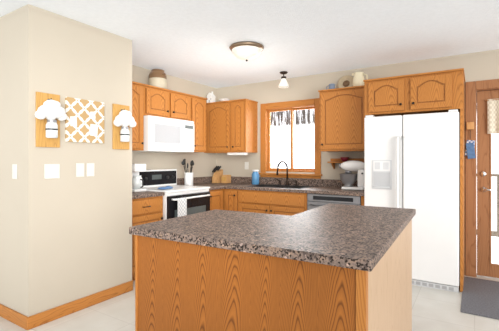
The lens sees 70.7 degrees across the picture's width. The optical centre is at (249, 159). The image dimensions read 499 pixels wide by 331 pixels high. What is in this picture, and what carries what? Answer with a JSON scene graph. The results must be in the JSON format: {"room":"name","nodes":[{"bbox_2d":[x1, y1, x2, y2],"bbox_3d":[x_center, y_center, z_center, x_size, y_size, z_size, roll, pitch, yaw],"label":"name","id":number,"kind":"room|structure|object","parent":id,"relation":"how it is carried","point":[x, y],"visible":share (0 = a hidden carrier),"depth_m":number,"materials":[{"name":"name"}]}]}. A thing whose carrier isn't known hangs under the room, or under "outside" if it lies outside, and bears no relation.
{"room":"kitchen","nodes":[
{"label":"kitchen","id":0,"kind":"room"},
{"bbox_2d":[0,4,51,316],"bbox_3d":[-3.801,0.050,4.098,5.180,2.440,0.150,0,0,33],"label":"wall","id":1,"kind":"structure","parent":0,"point":[26,31],"depth_m":2.73,"materials":[{"name":"beige paint"}]},
{"bbox_2d":[12,164,16,178],"bbox_3d":[-1.831,0.090,2.743,0.072,0.115,0.009,0,0,33],"label":"switch plate","id":2,"kind":"object","parent":1,"relation":"attached to","point":[14,171],"visible":1,"depth_m":2.73,"materials":[{"name":"white plastic"}]},
{"bbox_2d":[0,304,30,329],"bbox_3d":[-3.839,1.222,4.025,5.194,0.095,0.013,0,0,33],"label":"baseboard","id":3,"kind":"structure","parent":1,"relation":"attached to","point":[26,322],"depth_m":2.72,"materials":[{"name":"brown wood"}]},
{"bbox_2d":[34,92,66,147],"bbox_3d":[-1.533,-0.310,2.723,0.120,0.420,0.249,0,0,33],"label":"wall sconce","id":4,"kind":"object","parent":1,"relation":"attached to","point":[50,114],"visible":1,"depth_m":2.70,"materials":[{"name":"brown wood"}]},
{"bbox_2d":[44,164,59,178],"bbox_3d":[-1.560,0.090,2.784,0.009,0.115,0.118,0,0,33],"label":"switch plate","id":5,"kind":"object","parent":1,"relation":"attached to","point":[51,171],"visible":1,"depth_m":2.78,"materials":[{"name":"white plastic"}]},
{"bbox_2d":[31,280,132,328],"bbox_3d":[-1.391,1.222,3.049,0.018,0.095,0.947,0,0,33],"label":"baseboard","id":6,"kind":"structure","parent":1,"relation":"attached to","point":[55,313],"depth_m":2.96,"materials":[{"name":"brown wood"}]},
{"bbox_2d":[52,12,131,307],"bbox_3d":[-1.725,0.050,3.353,0.880,2.440,0.770,0,0,33],"label":"wall","id":7,"kind":"structure","parent":0,"point":[65,237],"depth_m":3.07,"materials":[{"name":"beige paint"}]},
{"bbox_2d":[76,163,83,176],"bbox_3d":[-1.433,0.085,2.982,0.009,0.115,0.072,0,0,33],"label":"switch plate","id":8,"kind":"object","parent":7,"relation":"attached to","point":[79,169],"visible":1,"depth_m":2.98,"materials":[{"name":"white plastic"}]},
{"bbox_2d":[65,97,103,142],"bbox_3d":[-1.403,-0.333,3.016,0.022,0.365,0.350,0,0,33],"label":"wall art","id":9,"kind":"object","parent":7,"relation":"attached to","point":[84,121],"visible":0.98,"depth_m":3.00,"materials":[{"name":"white paper"}]},
{"bbox_2d":[87,163,93,176],"bbox_3d":[-1.382,0.085,3.062,0.009,0.115,0.072,0,0,33],"label":"switch plate","id":10,"kind":"object","parent":7,"relation":"attached to","point":[90,169],"visible":1,"depth_m":3.06,"materials":[{"name":"white plastic"}]},
{"bbox_2d":[112,104,135,149],"bbox_3d":[-1.169,-0.310,3.291,0.122,0.420,0.249,0,0,33],"label":"wall sconce","id":11,"kind":"object","parent":7,"relation":"attached to","point":[123,120],"visible":1,"depth_m":3.26,"materials":[{"name":"brown wood"}]},
{"bbox_2d":[132,65,215,183],"bbox_3d":[-1.214,0.050,4.830,0.150,2.440,2.270,0,0,33],"label":"wall","id":12,"kind":"structure","parent":0,"point":[204,165],"depth_m":5.03,"materials":[{"name":"beige paint"}]},
{"bbox_2d":[132,81,147,150],"bbox_3d":[-1.481,-0.494,3.954,0.340,0.768,0.483,0,0,33],"label":"upper cabinet","id":13,"kind":"object","parent":12,"relation":"attached to","point":[139,90],"depth_m":4.00,"materials":[{"name":"brown wood"}]},
{"bbox_2d":[148,85,191,120],"bbox_3d":[-1.138,-0.699,4.491,0.340,0.358,0.786,0,0,33],"label":"upper cabinet","id":14,"kind":"object","parent":12,"relation":"attached to","point":[155,101],"depth_m":4.42,"materials":[{"name":"brown wood"}]},
{"bbox_2d":[149,69,166,88],"bbox_3d":[-1.155,-1.008,4.465,0.247,0.260,0.224,0,0,33],"label":"stoneware crock","id":15,"kind":"object","parent":14,"relation":"on","point":[157,77],"visible":0.81,"depth_m":4.38,"materials":[{"name":"beige ceramic"}]},
{"bbox_2d":[132,115,193,152],"bbox_3d":[-1.089,-0.309,4.466,0.450,0.415,0.768,0,0,33],"label":"over-the-range microwave","id":16,"kind":"object","parent":14,"relation":"attached to","point":[166,135],"visible":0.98,"depth_m":4.29,"materials":[{"name":"white plastic"}]},
{"bbox_2d":[177,177,211,184],"bbox_3d":[-0.801,0.309,5.316,0.018,0.098,0.962,0,0,33],"label":"backsplash","id":17,"kind":"structure","parent":12,"relation":"attached to","point":[196,180],"depth_m":5.30,"materials":[{"name":"brown stone"}]},
{"bbox_2d":[187,95,207,152],"bbox_3d":[-0.835,-0.494,4.964,0.340,0.768,0.335,0,0,33],"label":"upper cabinet","id":18,"kind":"object","parent":12,"relation":"attached to","point":[198,103],"depth_m":4.88,"materials":[{"name":"brown wood"}]},
{"bbox_2d":[177,197,186,219],"bbox_3d":[-0.772,0.583,4.025,0.017,0.300,0.150,0,0,33],"label":"towel","id":19,"kind":"object","parent":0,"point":[182,202],"depth_m":4.03,"materials":[{"name":"white fabric"}]},
{"bbox_2d":[0,275,498,330],"bbox_3d":[-1.918,1.320,1.642,11.000,0.100,8.700,0,0,33],"label":"floor","id":20,"kind":"structure","parent":0,"point":[433,309],"depth_m":2.84,"materials":[{"name":"tile"}]},
{"bbox_2d":[132,193,164,280],"bbox_3d":[-1.354,0.835,3.892,0.620,0.870,0.514,0,0,33],"label":"base cabinet","id":21,"kind":"object","parent":20,"relation":"on","point":[147,206],"depth_m":3.71,"materials":[{"name":"brown wood"}]},
{"bbox_2d":[132,191,159,196],"bbox_3d":[-1.351,0.379,3.890,0.628,0.038,0.514,0,0,33],"label":"countertop","id":22,"kind":"structure","parent":21,"relation":"on","point":[145,193],"depth_m":3.78,"materials":[{"name":"brown stone"}]},
{"bbox_2d":[132,164,145,191],"bbox_3d":[-1.297,0.202,4.022,0.241,0.315,0.170,0,0,33],"label":"coffee maker","id":23,"kind":"object","parent":22,"relation":"on","point":[137,182],"visible":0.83,"depth_m":3.96,"materials":[{"name":"white plastic"}]},
{"bbox_2d":[139,169,209,219],"bbox_3d":[-0.953,0.698,4.390,0.715,1.145,0.750,0,0,33],"label":"range","id":24,"kind":"object","parent":20,"relation":"on","point":[180,200],"visible":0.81,"depth_m":4.31,"materials":[{"name":"white metal"}]},
{"bbox_2d":[135,235,220,330],"bbox_3d":[-0.179,0.836,2.084,0.584,0.868,0.778,0,0,33],"label":"base cabinet","id":25,"kind":"object","parent":20,"relation":"on","point":[178,286],"depth_m":1.76,"materials":[{"name":"brown wood"}]},
{"bbox_2d":[129,203,415,274],"bbox_3d":[0.297,0.380,2.234,1.286,0.040,1.592,0,0,33],"label":"countertop","id":26,"kind":"structure","parent":25,"relation":"on","point":[351,239],"depth_m":1.75,"materials":[{"name":"brown stone"}]},
{"bbox_2d":[208,189,222,209],"bbox_3d":[-0.711,0.835,4.899,0.620,0.870,0.356,0,0,33],"label":"base cabinet","id":27,"kind":"object","parent":20,"relation":"on","point":[216,195],"depth_m":4.74,"materials":[{"name":"brown wood"}]},
{"bbox_2d":[193,185,223,188],"bbox_3d":[-0.700,0.379,4.890,0.609,0.038,0.352,0,0,33],"label":"countertop","id":28,"kind":"structure","parent":27,"relation":"on","point":[211,186],"depth_m":4.79,"materials":[{"name":"brown stone"}]},
{"bbox_2d":[181,159,193,185],"bbox_3d":[-0.837,0.171,4.891,0.132,0.376,0.212,0,0,33],"label":"utensil crock","id":29,"kind":"object","parent":28,"relation":"on","point":[188,178],"visible":0.96,"depth_m":4.84,"materials":[{"name":"white ceramic"}]},
{"bbox_2d":[223,189,228,209],"bbox_3d":[-0.418,0.835,5.298,0.684,0.870,0.620,0,0,33],"label":"base cabinet","id":30,"kind":"object","parent":20,"relation":"on","point":[225,191],"depth_m":4.88,"materials":[{"name":"brown wood"}]},
{"bbox_2d":[229,189,248,211],"bbox_3d":[-0.042,0.835,5.058,0.301,0.870,0.620,0,0,33],"label":"base cabinet","id":31,"kind":"object","parent":20,"relation":"on","point":[238,198],"depth_m":4.76,"materials":[{"name":"brown wood"}]},
{"bbox_2d":[205,181,363,196],"bbox_3d":[0.351,0.379,4.790,2.526,0.038,0.609,0,0,33],"label":"countertop","id":32,"kind":"structure","parent":31,"relation":"on","point":[234,184],"depth_m":4.45,"materials":[{"name":"stone"}]},
{"bbox_2d":[212,166,222,182],"bbox_3d":[-0.506,0.225,5.538,0.100,0.268,0.165,0,0,33],"label":"knife block","id":33,"kind":"object","parent":32,"relation":"on","point":[217,174],"visible":1,"depth_m":5.50,"materials":[{"name":"brown wood"}]},
{"bbox_2d":[221,175,230,182],"bbox_3d":[-0.362,0.294,5.465,0.100,0.129,0.122,0,0,33],"label":"wooden box","id":34,"kind":"object","parent":32,"relation":"on","point":[225,178],"depth_m":5.42,"materials":[{"name":"brown wood"}]},
{"bbox_2d":[252,170,258,184],"bbox_3d":[0.087,0.252,5.167,0.110,0.214,0.110,0,0,33],"label":"jar","id":35,"kind":"object","parent":32,"relation":"on","point":[255,177],"visible":1,"depth_m":5.12,"materials":[{"name":"blue glass"}]},
{"bbox_2d":[246,184,314,203],"bbox_3d":[0.417,0.452,4.773,0.796,0.196,0.448,0,0,33],"label":"sink basin","id":36,"kind":"object","parent":32,"relation":"in","point":[286,186],"depth_m":4.88,"materials":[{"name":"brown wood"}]},
{"bbox_2d":[339,161,363,190],"bbox_3d":[1.259,0.182,4.275,0.335,0.353,0.220,0,0,33],"label":"stand mixer","id":37,"kind":"object","parent":32,"relation":"on","point":[348,179],"visible":0.96,"depth_m":4.21,"materials":[{"name":"white metal"}]},
{"bbox_2d":[249,201,306,215],"bbox_3d":[0.422,0.920,4.781,0.780,0.700,0.450,0,0,33],"label":"base cabinet","id":38,"kind":"object","parent":20,"relation":"on","point":[267,207],"depth_m":4.46,"materials":[{"name":"brown wood"}]},
{"bbox_2d":[281,201,304,204],"bbox_3d":[0.414,0.544,4.768,0.758,0.012,0.398,0,0,33],"label":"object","id":39,"kind":"structure","parent":38,"relation":"on","point":[282,202],"depth_m":4.32,"materials":[{"name":"brown wood"}]},
{"bbox_2d":[307,193,360,210],"bbox_3d":[1.097,0.837,4.280,0.629,0.866,0.607,0,0,33],"label":"dishwasher","id":40,"kind":"object","parent":20,"relation":"on","point":[315,200],"visible":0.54,"depth_m":4.09,"materials":[{"name":"metal"}]},
{"bbox_2d":[405,231,411,330],"bbox_3d":[0.710,0.836,2.415,0.673,0.868,0.780,0,0,33],"label":"base cabinet","id":41,"kind":"object","parent":20,"relation":"on","point":[408,238],"depth_m":2.40,"materials":[{"name":"brown wood"}]},
{"bbox_2d":[364,109,459,292],"bbox_3d":[1.769,0.393,3.823,0.889,1.755,0.692,0,0,33],"label":"refrigerator","id":42,"kind":"object","parent":20,"relation":"on","point":[411,161],"visible":0.79,"depth_m":3.52,"materials":[{"name":"white plastic"}]},
{"bbox_2d":[363,68,464,291],"bbox_3d":[1.806,0.196,3.859,0.944,2.148,0.648,0,0,33],"label":"tall cabinet","id":43,"kind":"object","parent":20,"relation":"on","point":[431,92],"visible":1,"depth_m":3.54,"materials":[{"name":"brown wood"}]},
{"bbox_2d":[460,276,498,319],"bbox_3d":[2.481,1.264,3.090,1.050,0.011,1.040,0,0,33],"label":"mat","id":44,"kind":"object","parent":20,"relation":"on","point":[480,297],"visible":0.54,"depth_m":3.22,"materials":[{"name":"grey fabric"}]},
{"bbox_2d":[0,0,498,87],"bbox_3d":[-1.918,-1.220,1.642,11.000,0.100,8.700,0,0,33],"label":"ceiling","id":45,"kind":"structure","parent":0,"point":[191,40],"depth_m":3.21,"materials":[{"name":"white paint"}]},
{"bbox_2d":[229,41,263,60],"bbox_3d":[-0.029,-1.093,3.639,0.360,0.152,0.360,0,0,33],"label":"lamp fixture","id":46,"kind":"object","parent":45,"relation":"attached to","point":[246,50],"visible":0.98,"depth_m":3.53,"materials":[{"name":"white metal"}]},
{"bbox_2d":[278,71,288,87],"bbox_3d":[0.455,-1.070,4.683,0.144,0.200,0.144,0,0,33],"label":"pendant light","id":47,"kind":"object","parent":45,"relation":"hanging from","point":[283,83],"visible":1,"depth_m":4.65,"materials":[{"name":"white glass"}]},
{"bbox_2d":[249,185,296,200],"bbox_3d":[0.310,0.447,4.605,0.736,0.182,0.011,0,0,33],"label":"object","id":48,"kind":"structure","parent":0,"relation":"attached to","point":[254,194],"depth_m":4.51,"materials":[{"name":"brown wood"}]},
{"bbox_2d":[216,49,498,274],"bbox_3d":[2.197,0.050,4.085,6.700,2.440,0.150,0,0,33],"label":"wall","id":49,"kind":"structure","parent":0,"point":[480,66],"depth_m":4.73,"materials":[{"name":"beige paint"}]},
{"bbox_2d":[204,99,257,152],"bbox_3d":[-0.304,-0.494,5.374,0.793,0.768,0.368,0,0,33],"label":"upper cabinet","id":50,"kind":"object","parent":49,"relation":"attached to","point":[231,126],"visible":0.98,"depth_m":5.20,"materials":[{"name":"brown wood"}]},
{"bbox_2d":[206,91,214,102],"bbox_3d":[-0.598,-0.971,5.487,0.116,0.185,0.104,0,0,33],"label":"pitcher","id":51,"kind":"object","parent":50,"relation":"on","point":[210,96],"visible":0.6,"depth_m":5.45,"materials":[{"name":"white ceramic"}]},
{"bbox_2d":[227,152,247,154],"bbox_3d":[-0.181,-0.089,5.202,0.310,0.039,0.090,0,0,33],"label":"under-cabinet light","id":52,"kind":"object","parent":50,"relation":"attached to","point":[242,153],"visible":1,"depth_m":5.14,"materials":[{"name":"white plastic"}]},
{"bbox_2d":[273,185,304,188],"bbox_3d":[0.518,0.447,4.931,0.736,0.182,0.011,0,0,33],"label":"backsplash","id":53,"kind":"structure","parent":49,"relation":"attached to","point":[274,186],"depth_m":4.86,"materials":[{"name":"stone"}]},
{"bbox_2d":[259,98,321,178],"bbox_3d":[0.589,-0.292,5.060,0.990,1.096,0.180,0,0,33],"label":"kitchen window","id":54,"kind":"structure","parent":49,"relation":"in","point":[266,109],"depth_m":5.09,"materials":[{"name":"brown wood"}]},
{"bbox_2d":[297,185,312,200],"bbox_3d":[0.729,0.447,4.567,0.011,0.182,0.398,0,0,33],"label":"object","id":55,"kind":"structure","parent":49,"relation":"attached to","point":[300,196],"depth_m":4.27,"materials":[{"name":"brown wood"}]},
{"bbox_2d":[318,85,365,151],"bbox_3d":[1.216,-0.494,4.402,0.635,0.768,0.368,0,0,33],"label":"upper cabinet","id":56,"kind":"object","parent":49,"relation":"attached to","point":[342,115],"visible":0.85,"depth_m":4.28,"materials":[{"name":"brown wood"}]},
{"bbox_2d":[326,84,334,89],"bbox_3d":[1.050,-0.928,4.551,0.115,0.100,0.080,0,0,33],"label":"mug","id":57,"kind":"object","parent":56,"relation":"on","point":[331,86],"visible":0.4,"depth_m":4.51,"materials":[{"name":"blue ceramic"}]},
{"bbox_2d":[338,75,352,87],"bbox_3d":[1.247,-0.991,4.548,0.220,0.215,0.056,0,0,33],"label":"plate","id":58,"kind":"object","parent":56,"relation":"on","point":[345,81],"visible":0.69,"depth_m":4.56,"materials":[{"name":"beige ceramic"}]},
{"bbox_2d":[352,72,367,85],"bbox_3d":[1.363,-0.981,4.351,0.197,0.205,0.144,0,0,33],"label":"pitcher","id":59,"kind":"object","parent":56,"relation":"on","point":[358,78],"visible":0.69,"depth_m":4.30,"materials":[{"name":"ceramic"}]},
{"bbox_2d":[327,158,363,168],"bbox_3d":[1.285,0.050,4.501,0.555,0.140,0.128,0,0,33],"label":"shelf","id":60,"kind":"object","parent":49,"relation":"attached to","point":[339,159],"visible":0.56,"depth_m":4.56,"materials":[{"name":"brown wood"}]},
{"bbox_2d":[340,157,348,161],"bbox_3d":[1.226,-0.008,4.534,0.112,0.055,0.112,0,0,33],"label":"bowl","id":61,"kind":"object","parent":60,"relation":"on","point":[344,159],"visible":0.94,"depth_m":4.50,"materials":[{"name":"red ceramic"}]},
{"bbox_2d":[465,122,475,158],"bbox_3d":[2.393,-0.211,3.815,0.100,0.398,0.056,0,0,33],"label":"potholder","id":62,"kind":"object","parent":49,"relation":"hanging from","point":[470,151],"visible":0.98,"depth_m":3.81,"materials":[{"name":"blue fabric"}]},
{"bbox_2d":[465,79,498,276],"bbox_3d":[2.857,0.207,3.651,1.050,2.125,0.167,0,0,33],"label":"door frame","id":63,"kind":"structure","parent":49,"relation":"attached to","point":[472,88],"depth_m":3.83,"materials":[{"name":"brown wood"}]},
{"bbox_2d":[477,90,498,277],"bbox_3d":[2.836,0.255,3.617,0.838,2.007,0.100,0,0,33],"label":"door","id":64,"kind":"structure","parent":49,"relation":"in","point":[486,267],"depth_m":3.81,"materials":[{"name":"brown wood"}]},
{"bbox_2d":[485,99,498,133],"bbox_3d":[2.822,-0.464,3.596,0.688,0.370,0.024,0,0,33],"label":"curtain valance","id":65,"kind":"object","parent":64,"relation":"attached to","point":[492,116],"visible":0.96,"depth_m":3.75,"materials":[{"name":"beige fabric"}]},
{"label":"outside","id":66,"kind":"structure","parent":0,"visible":0},
{"bbox_2d":[271,109,498,241],"bbox_3d":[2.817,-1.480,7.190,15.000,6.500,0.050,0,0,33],"label":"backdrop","id":67,"kind":"structure","parent":66,"point":[301,133],"depth_m":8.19,"materials":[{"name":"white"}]},
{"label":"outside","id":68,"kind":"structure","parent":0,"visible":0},
{"bbox_2d":[491,174,498,263],"bbox_3d":[2.455,0.780,5.231,7.500,1.220,2.040,0,0,33],"label":"deck railing","id":69,"kind":"object","parent":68,"point":[494,247],"depth_m":5.26,"materials":[{"name":"brown wood"}]}
]}

